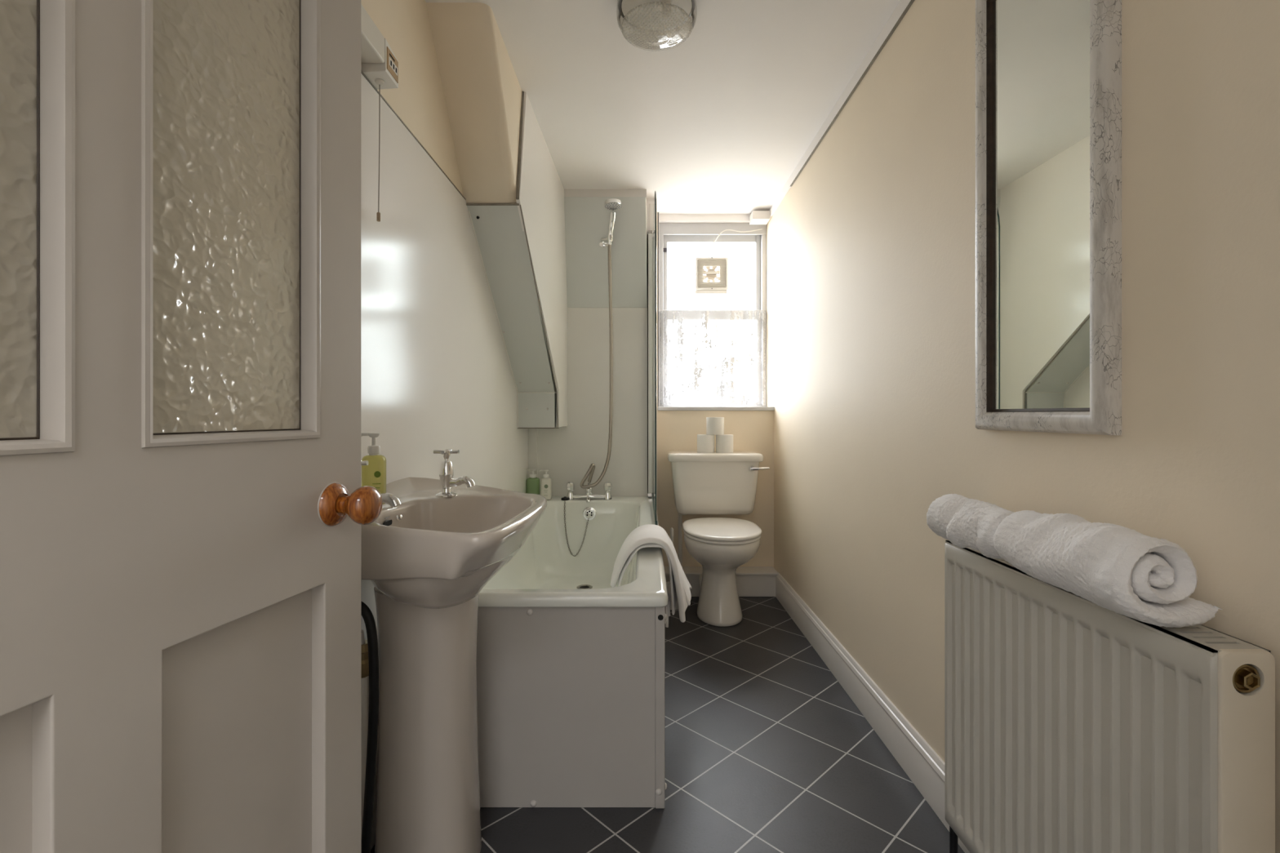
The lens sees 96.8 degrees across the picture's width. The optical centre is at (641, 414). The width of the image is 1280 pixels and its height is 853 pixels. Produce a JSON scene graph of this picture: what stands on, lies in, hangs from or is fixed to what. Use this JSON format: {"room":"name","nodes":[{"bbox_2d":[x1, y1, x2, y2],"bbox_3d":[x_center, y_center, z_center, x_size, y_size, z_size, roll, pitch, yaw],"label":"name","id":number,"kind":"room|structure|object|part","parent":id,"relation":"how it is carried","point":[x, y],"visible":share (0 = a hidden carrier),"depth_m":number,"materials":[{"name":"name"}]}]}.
{"room":"bathroom","nodes":[
{"label":"bathroom","id":0,"kind":"room"},
{"bbox_2d":[361,0,463,195],"bbox_3d":[-0.728,-0.102,1.975,0.145,2.305,3.850,0,0,0],"label":"wall","id":1,"kind":"structure","parent":0,"point":[419,100],"depth_m":1.67,"materials":[{"name":"beige paint"}]},
{"bbox_2d":[361,4,398,222],"bbox_3d":[-0.624,-0.672,1.100,0.060,0.416,0.600,0,0,0],"label":"light","id":2,"kind":"object","parent":1,"relation":"attached to","point":[380,64],"visible":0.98,"depth_m":1.33,"materials":[{"name":"white plastic"}]},
{"bbox_3d":[-0.629,-0.640,1.366,0.004,0.310,0.002,0,0,0],"label":"pull cord","id":3,"kind":"part","parent":2,"relation":"part of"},
{"bbox_2d":[361,38,398,89],"bbox_3d":[-0.624,-0.839,1.364,0.060,0.080,0.072,0,0,0],"label":"socket","id":4,"kind":"object","parent":2,"relation":"attached to","point":[383,73],"depth_m":1.34,"materials":[{"name":"plastic"}]},
{"bbox_2d":[361,71,466,199],"bbox_3d":[-0.652,-0.797,1.149,0.007,0.004,1.938,0,0,0],"label":"trim","id":5,"kind":"structure","parent":1,"relation":"attached to","point":[362,73],"depth_m":1.59,"materials":[{"name":"silver metal"}]},
{"bbox_2d":[361,73,528,850],"bbox_3d":[-0.653,0.128,1.740,0.006,1.845,3.119,0,0,0],"label":"wall panel","id":6,"kind":"object","parent":1,"relation":"attached to","point":[437,374],"visible":0.2,"depth_m":1.70,"materials":[{"name":"white laminate"}]},
{"bbox_2d":[426,2,567,428],"bbox_3d":[-0.543,-0.911,2.507,0.234,1.969,1.585,0,0,0],"label":"wall","id":7,"kind":"structure","parent":0,"point":[513,188],"depth_m":2.24,"materials":[{"name":"beige paint"}]},
{"bbox_2d":[646,198,657,510],"bbox_3d":[-0.329,-0.102,3.490,0.842,2.305,0.380,0,0,0],"label":"wall","id":8,"kind":"structure","parent":0,"point":[649,201],"depth_m":3.30,"materials":[{"name":"white paint"}]},
{"bbox_2d":[528,428,537,478],"bbox_3d":[-0.624,0.170,3.283,0.052,0.640,0.014,0,0,0],"label":"trim","id":9,"kind":"structure","parent":8,"relation":"attached to","point":[532,433],"depth_m":3.28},
{"bbox_2d":[537,307,657,501],"bbox_3d":[-0.279,-0.059,3.294,0.742,1.118,0.012,0,0,0],"label":"wall panel","id":10,"kind":"object","parent":8,"relation":"attached to","point":[567,453],"visible":0.51,"depth_m":3.29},
{"bbox_2d":[564,196,647,307],"bbox_3d":[-0.207,-0.915,3.232,0.486,0.594,0.134,0,0,0],"label":"wall panel","id":11,"kind":"object","parent":8,"relation":"attached to","point":[586,218],"visible":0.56,"depth_m":3.23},
{"bbox_2d":[580,198,622,488],"bbox_3d":[-0.188,-0.369,3.137,0.261,1.563,0.173,0,0,40],"label":"shower","id":12,"kind":"object","parent":11,"relation":"attached to","point":[611,204],"visible":1,"depth_m":3.18,"materials":[{"name":"silver metal"}]},
{"bbox_3d":[-0.158,-1.039,3.121,0.040,0.193,0.105,0,0,-13],"label":"handle","id":13,"kind":"part","parent":12,"relation":"part of","materials":[{"name":"silver metal"}]},
{"bbox_2d":[564,189,647,280],"bbox_3d":[-0.207,-0.936,3.234,0.486,0.637,0.132,0,0,0],"label":"board cheek","id":14,"kind":"object","parent":8,"relation":"attached to","point":[567,193],"visible":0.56,"depth_m":3.17,"materials":[{"name":"white paint"}]},
{"bbox_2d":[649,203,657,307],"bbox_3d":[0.071,-0.920,3.296,0.042,0.604,0.012,0,0,0],"label":"trim","id":15,"kind":"structure","parent":8,"relation":"attached to","point":[651,205],"depth_m":3.29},
{"bbox_2d":[425,0,900,213],"bbox_3d":[0.000,-1.295,1.000,2.600,0.080,5.800,0,0,0],"label":"ceiling","id":16,"kind":"structure","parent":0,"point":[718,121],"depth_m":2.17,"materials":[{"name":"white paint"}]},
{"bbox_2d":[616,0,697,50],"bbox_3d":[0.047,-1.199,1.712,0.243,0.112,0.250,0,0,0],"label":"ceiling light","id":17,"kind":"object","parent":16,"relation":"attached to","point":[651,15],"visible":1,"depth_m":1.72,"materials":[{"name":"clear glass"}]},
{"bbox_3d":[0.077,-1.219,1.715,0.028,0.028,0.028,0,0,0],"label":"bulb","id":18,"kind":"part","parent":17,"relation":"part of","materials":[{"name":"white glass"}]},
{"bbox_2d":[370,596,964,852],"bbox_3d":[0.000,1.075,0.950,2.600,0.050,5.700,0,0,0],"label":"floor","id":19,"kind":"structure","parent":0,"point":[766,751],"depth_m":1.67,"materials":[{"name":"grey tile"}]},
{"bbox_2d":[361,629,368,828],"bbox_3d":[-0.601,0.757,1.222,0.038,0.586,0.035,0,0,-22],"label":"supply pipe","id":20,"kind":"object","parent":19,"relation":"on","point":[365,663],"visible":0.4,"depth_m":1.21,"materials":[{"name":"white"}]},
{"bbox_2d":[361,601,378,852],"bbox_3d":[-0.600,0.719,1.194,0.099,0.662,0.034,0,0,15],"label":"hose","id":21,"kind":"object","parent":19,"relation":"on","point":[372,643],"visible":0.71,"depth_m":1.18,"materials":[{"name":"black rubber"}]},
{"bbox_2d":[361,448,546,852],"bbox_3d":[-0.444,0.569,1.321,0.410,0.963,0.569,0,0,0],"label":"basin","id":22,"kind":"object","parent":19,"relation":"on","point":[428,555],"visible":0.83,"depth_m":1.24,"materials":[{"name":"glazed ceramic"},{"name":"chrome"}]},
{"bbox_2d":[361,432,386,504],"bbox_3d":[-0.591,0.119,1.252,0.056,0.156,0.036,0,0,0],"label":"soap bottle","id":23,"kind":"object","parent":22,"relation":"on","point":[373,474],"visible":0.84,"depth_m":1.24,"materials":[{"name":"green plastic"}]},
{"bbox_3d":[-0.540,0.177,1.172,0.093,0.031,0.021,0,0,6],"label":"spout","id":24,"kind":"part","parent":22,"relation":"part of","materials":[{"name":"silver metal"}]},
{"bbox_3d":[-0.451,0.170,1.431,0.068,0.030,0.021,0,0,8],"label":"spout","id":25,"kind":"part","parent":22,"relation":"part of","materials":[{"name":"silver metal"}]},
{"bbox_2d":[476,481,667,808],"bbox_3d":[-0.284,0.713,2.393,0.731,0.674,1.786,0,0,0],"label":"bath","id":26,"kind":"object","parent":19,"relation":"on","point":[571,664],"visible":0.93,"depth_m":1.52,"materials":[{"name":"white ceramic"}]},
{"bbox_2d":[526,468,539,494],"bbox_3d":[-0.617,0.391,3.225,0.082,0.163,0.051,0,0,0],"label":"shampoo bottle","id":27,"kind":"object","parent":26,"relation":"on","point":[532,482],"visible":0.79,"depth_m":3.20,"materials":[{"name":"green plastic"}]},
{"bbox_2d":[539,470,551,499],"bbox_3d":[-0.536,0.392,3.185,0.067,0.163,0.045,0,0,0],"label":"lotion bottle","id":28,"kind":"object","parent":26,"relation":"on","point":[545,482],"visible":0.94,"depth_m":3.17,"materials":[{"name":"white plastic"}]},
{"bbox_3d":[-0.306,0.780,1.523,0.688,0.540,0.010,0,0,0],"label":"panel","id":29,"kind":"part","parent":26,"relation":"part of","materials":[{"name":"white plastic"}]},
{"bbox_3d":[-0.397,0.407,3.200,0.045,0.062,0.045,0,0,-23],"label":"mixer handle","id":30,"kind":"part","parent":26,"relation":"part of","materials":[{"name":"silver metal"}]},
{"bbox_2d":[478,496,667,607],"bbox_3d":[-0.284,0.673,2.393,0.731,0.398,1.786,0,0,0],"label":"tub","id":31,"kind":"object","parent":26,"relation":"in","point":[568,558],"depth_m":2.98,"materials":[{"name":"white ceramic"}]},
{"bbox_3d":[-0.361,0.618,3.113,0.143,0.305,0.056,0,0,15],"label":"plug chain","id":32,"kind":"part","parent":26,"relation":"part of","materials":[{"name":"grey metal"}]},
{"bbox_3d":[-0.187,0.407,3.200,0.045,0.062,0.045,0,0,-23],"label":"mixer handle","id":33,"kind":"part","parent":26,"relation":"part of","materials":[{"name":"silver metal"}]},
{"bbox_2d":[610,524,691,627],"bbox_3d":[0.046,0.577,2.118,0.319,0.321,0.401,0,0,0],"label":"bath towel","id":34,"kind":"object","parent":26,"relation":"on","point":[647,535],"visible":1,"depth_m":1.95,"materials":[{"name":"white fabric"}]},
{"bbox_2d":[647,191,657,525],"bbox_3d":[0.061,-0.291,2.843,0.048,1.526,0.892,0,0,0],"label":"screen","id":35,"kind":"object","parent":26,"relation":"on","point":[651,236],"visible":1,"depth_m":3.25,"materials":[{"name":"clear glass"}]},
{"bbox_3d":[0.066,-0.280,2.837,0.005,1.464,0.875,0,0,1],"label":"glass","id":36,"kind":"part","parent":35,"relation":"part of","materials":[{"name":"clear glass"}]},
{"bbox_2d":[666,528,678,609],"bbox_3d":[0.168,0.834,3.100,0.094,0.433,0.094,0,0,0],"label":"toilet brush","id":37,"kind":"object","parent":19,"relation":"on","point":[668,584],"visible":0.33,"depth_m":3.07,"materials":[{"name":"white plastic"}]},
{"bbox_3d":[0.168,0.821,3.100,0.018,0.408,0.018,0,0,0],"label":"handle","id":38,"kind":"part","parent":37,"relation":"part of","materials":[{"name":"white plastic"}]},
{"bbox_2d":[666,450,769,626],"bbox_3d":[0.432,0.633,3.011,0.556,0.833,0.786,0,0,0],"label":"toilet","id":39,"kind":"object","parent":19,"relation":"on","point":[714,482],"visible":1,"depth_m":3.15,"materials":[{"name":"white glazed ceramic"},{"name":"chrome metal"},{"name":"white plastic"}]},
{"bbox_2d":[697,434,714,452],"bbox_3d":[0.374,0.167,3.285,0.101,0.100,0.101,0,0,0],"label":"toilet roll","id":40,"kind":"object","parent":39,"relation":"on","point":[705,443],"visible":0.95,"depth_m":3.24,"materials":[{"name":"white paper"}]},
{"bbox_3d":[0.420,0.240,3.282,0.532,0.047,0.244,0,0,0],"label":"cistern lid","id":41,"kind":"part","parent":39,"relation":"part of","materials":[{"name":"white ceramic"}]},
{"bbox_3d":[0.408,0.597,2.881,0.382,0.015,0.509,0,0,0],"label":"seat","id":42,"kind":"part","parent":39,"relation":"part of","materials":[{"name":"white plastic"}]},
{"bbox_3d":[0.408,0.576,2.884,0.388,0.021,0.532,0,0,0],"label":"seat lid","id":43,"kind":"part","parent":39,"relation":"part of","materials":[{"name":"white plastic"}]},
{"bbox_2d":[715,434,733,452],"bbox_3d":[0.481,0.167,3.282,0.101,0.100,0.101,0,0,0],"label":"toilet roll","id":44,"kind":"object","parent":39,"relation":"on","point":[724,443],"visible":0.91,"depth_m":3.24,"materials":[{"name":"white paper"}]},
{"bbox_2d":[706,417,724,435],"bbox_3d":[0.428,0.066,3.284,0.101,0.100,0.101,0,0,0],"label":"toilet roll","id":45,"kind":"object","parent":44,"relation":"on","point":[714,425],"visible":1,"depth_m":3.24,"materials":[{"name":"white paper"}]},
{"bbox_3d":[0.655,0.302,3.161,0.110,0.036,0.036,0,0,0],"label":"flush lever","id":46,"kind":"part","parent":39,"relation":"part of","materials":[{"name":"silver metal"}]},
{"bbox_2d":[657,212,773,567],"bbox_3d":[0.407,-0.081,3.542,0.775,2.262,0.275,0,0,0],"label":"wall","id":47,"kind":"structure","parent":0,"point":[677,430],"depth_m":3.40,"materials":[{"name":"beige paint"}]},
{"bbox_2d":[658,213,751,222],"bbox_3d":[0.407,-1.234,3.620,0.775,0.043,0.120,0,0,0],"label":"lintel","id":48,"kind":"object","parent":47,"relation":"attached to","point":[663,218],"visible":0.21,"depth_m":3.56,"materials":[{"name":"white paint"}]},
{"bbox_2d":[657,213,774,410],"bbox_3d":[0.447,-0.618,3.532,0.697,1.188,0.296,0,0,0],"label":"window","id":49,"kind":"structure","parent":47,"relation":"in","point":[668,233],"depth_m":3.61,"materials":[{"name":"white paint"}]},
{"bbox_3d":[0.453,-0.883,3.659,0.630,0.546,0.027,0,0,0],"label":"sash","id":50,"kind":"part","parent":49,"relation":"part of","materials":[{"name":"white glass"}]},
{"bbox_3d":[0.453,-0.362,3.627,0.630,0.608,0.030,0,0,0],"label":"sash","id":51,"kind":"part","parent":49,"relation":"part of","materials":[{"name":"white glass"}]},
{"bbox_2d":[658,310,766,404],"bbox_3d":[0.451,-0.359,3.583,0.678,0.600,0.039,0,0,0],"label":"curtain","id":52,"kind":"object","parent":49,"relation":"hanging from","point":[697,375],"visible":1,"depth_m":3.58,"materials":[{"name":"white fabric"}]},
{"bbox_3d":[0.448,-0.035,3.497,0.695,0.022,0.226,0,0,0],"label":"sill","id":53,"kind":"part","parent":49,"relation":"part of","materials":[{"name":"white paint"}]},
{"bbox_2d":[694,228,762,294],"bbox_3d":[0.554,-0.971,3.623,0.423,0.409,0.065,0,0,0],"label":"fan","id":54,"kind":"object","parent":49,"relation":"attached to","point":[701,287],"visible":1,"depth_m":3.60,"materials":[{"name":"white plastic"}]},
{"bbox_3d":[0.449,-0.894,3.627,0.212,0.212,0.055,0,0,0],"label":"casing","id":55,"kind":"part","parent":54,"relation":"part of","materials":[{"name":"white plastic"}]},
{"bbox_2d":[697,265,726,287],"bbox_3d":[0.449,-0.897,3.606,0.180,0.178,0.013,0,0,0],"label":"grille","id":56,"kind":"object","parent":54,"relation":"attached to","point":[711,273],"depth_m":3.61,"materials":[{"name":"white plastic"}]},
{"bbox_2d":[664,566,778,596],"bbox_3d":[0.444,0.980,3.333,0.703,0.140,0.143,0,0,0],"label":"baseboard","id":57,"kind":"structure","parent":47,"relation":"attached to","point":[751,581],"depth_m":3.27,"materials":[{"name":"white paint"}]},
{"bbox_2d":[749,210,769,224],"bbox_3d":[0.732,-1.214,3.507,0.107,0.052,0.105,0,0,0],"label":"trim","id":58,"kind":"structure","parent":47,"relation":"attached to","point":[757,217],"depth_m":3.46,"materials":[{"name":"white paint"}]},
{"bbox_2d":[766,0,1279,852],"bbox_3d":[0.870,-0.102,1.975,0.150,2.305,3.850,0,0,0],"label":"wall","id":59,"kind":"structure","parent":0,"point":[871,248],"depth_m":1.41,"materials":[{"name":"beige paint"}]},
{"bbox_2d":[768,0,911,218],"bbox_3d":[0.790,-1.230,1.865,0.010,0.050,3.390,0,0,0],"label":"trim","id":60,"kind":"structure","parent":59,"relation":"attached to","point":[902,5],"depth_m":2.17,"materials":[{"name":"white paint"}]},
{"bbox_2d":[790,0,914,186],"bbox_3d":[0.790,-1.204,1.585,0.010,0.001,2.830,0,0,0],"label":"trim","id":61,"kind":"structure","parent":59,"relation":"attached to","point":[911,2],"depth_m":2.04,"materials":[{"name":"beige paint"}]},
{"bbox_2d":[775,573,969,852],"bbox_3d":[0.785,0.981,1.940,0.020,0.138,2.680,0,0,0],"label":"baseboard","id":62,"kind":"structure","parent":59,"relation":"attached to","point":[921,763],"depth_m":1.88,"materials":[{"name":"white paint"}]},
{"bbox_2d":[975,0,1121,435],"bbox_3d":[0.780,-0.468,1.129,0.029,1.005,0.378,0,0,0],"label":"wall mirror","id":63,"kind":"object","parent":59,"relation":"attached to","point":[1048,73],"visible":1,"depth_m":1.10,"materials":[{"name":"white paint"}]},
{"bbox_2d":[992,0,1089,408],"bbox_3d":[0.789,-0.468,1.129,0.004,0.965,0.338,0,0,0],"label":"mirror glass","id":64,"kind":"object","parent":63,"relation":"attached to","point":[1041,48],"depth_m":1.12,"materials":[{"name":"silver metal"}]},
{"bbox_2d":[944,540,1275,852],"bbox_3d":[0.746,0.669,1.012,0.098,0.762,0.653,0,0,0],"label":"radiator","id":65,"kind":"object","parent":59,"relation":"attached to","point":[1073,724],"visible":0.92,"depth_m":0.88,"materials":[{"name":"beige metal"}]},
{"bbox_2d":[926,493,1013,559],"bbox_3d":[0.695,0.229,1.171,0.112,0.102,0.252,0,0,0],"label":"rolled towel","id":66,"kind":"object","parent":65,"relation":"on","point":[966,522],"visible":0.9,"depth_m":1.15,"materials":[{"name":"white fabric"}]},
{"bbox_3d":[0.737,0.615,1.001,0.061,0.636,0.606,0,0,0],"label":"panel","id":67,"kind":"part","parent":65,"relation":"part of","materials":[{"name":"white metal"}]},
{"bbox_2d":[993,510,1222,627],"bbox_3d":[0.693,0.223,0.888,0.143,0.129,0.294,0,0,0],"label":"rolled towel","id":68,"kind":"object","parent":65,"relation":"on","point":[1126,571],"visible":1,"depth_m":0.78,"materials":[{"name":"white fabric"}]},
{"bbox_2d":[945,540,1271,657],"bbox_3d":[0.735,0.296,1.001,0.071,0.014,0.610,0,0,0],"label":"grille","id":69,"kind":"object","parent":65,"relation":"attached to","point":[1198,640],"depth_m":0.80,"materials":[{"name":"beige metal"}]},
{"bbox_3d":[0.000,-0.103,0.110,2.600,2.305,0.120,0,0,0],"label":"wall","id":70,"kind":"structure","parent":0,"visible":0},
{"bbox_2d":[0,0,382,852],"bbox_3d":[-0.508,0.053,0.562,0.116,1.977,0.760,0,0,9],"label":"door","id":71,"kind":"structure","parent":70,"relation":"in","point":[184,505],"depth_m":0.65,"materials":[{"name":"white wood"}]},
{"bbox_3d":[-0.578,0.552,0.399,0.010,0.603,0.249,0,0,9],"label":"panel","id":72,"kind":"part","parent":71,"relation":"part of","materials":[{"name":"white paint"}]},
{"bbox_3d":[-0.575,-0.396,0.408,0.009,0.847,0.237,0,0,9],"label":"glass pane","id":73,"kind":"part","parent":71,"relation":"part of","materials":[{"name":"glass"}]},
{"bbox_3d":[-0.523,-0.396,0.721,0.009,0.847,0.238,0,0,9],"label":"glass pane","id":74,"kind":"part","parent":71,"relation":"part of","materials":[{"name":"glass"}]},
{"bbox_3d":[-0.522,0.552,0.739,0.010,0.603,0.253,0,0,9],"label":"panel","id":75,"kind":"part","parent":71,"relation":"part of","materials":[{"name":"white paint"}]},
{"bbox_3d":[-0.433,0.138,0.865,0.068,0.059,0.059,0,0,0],"label":"knob","id":76,"kind":"part","parent":71,"relation":"part of","materials":[{"name":"orange wood"}]}
]}

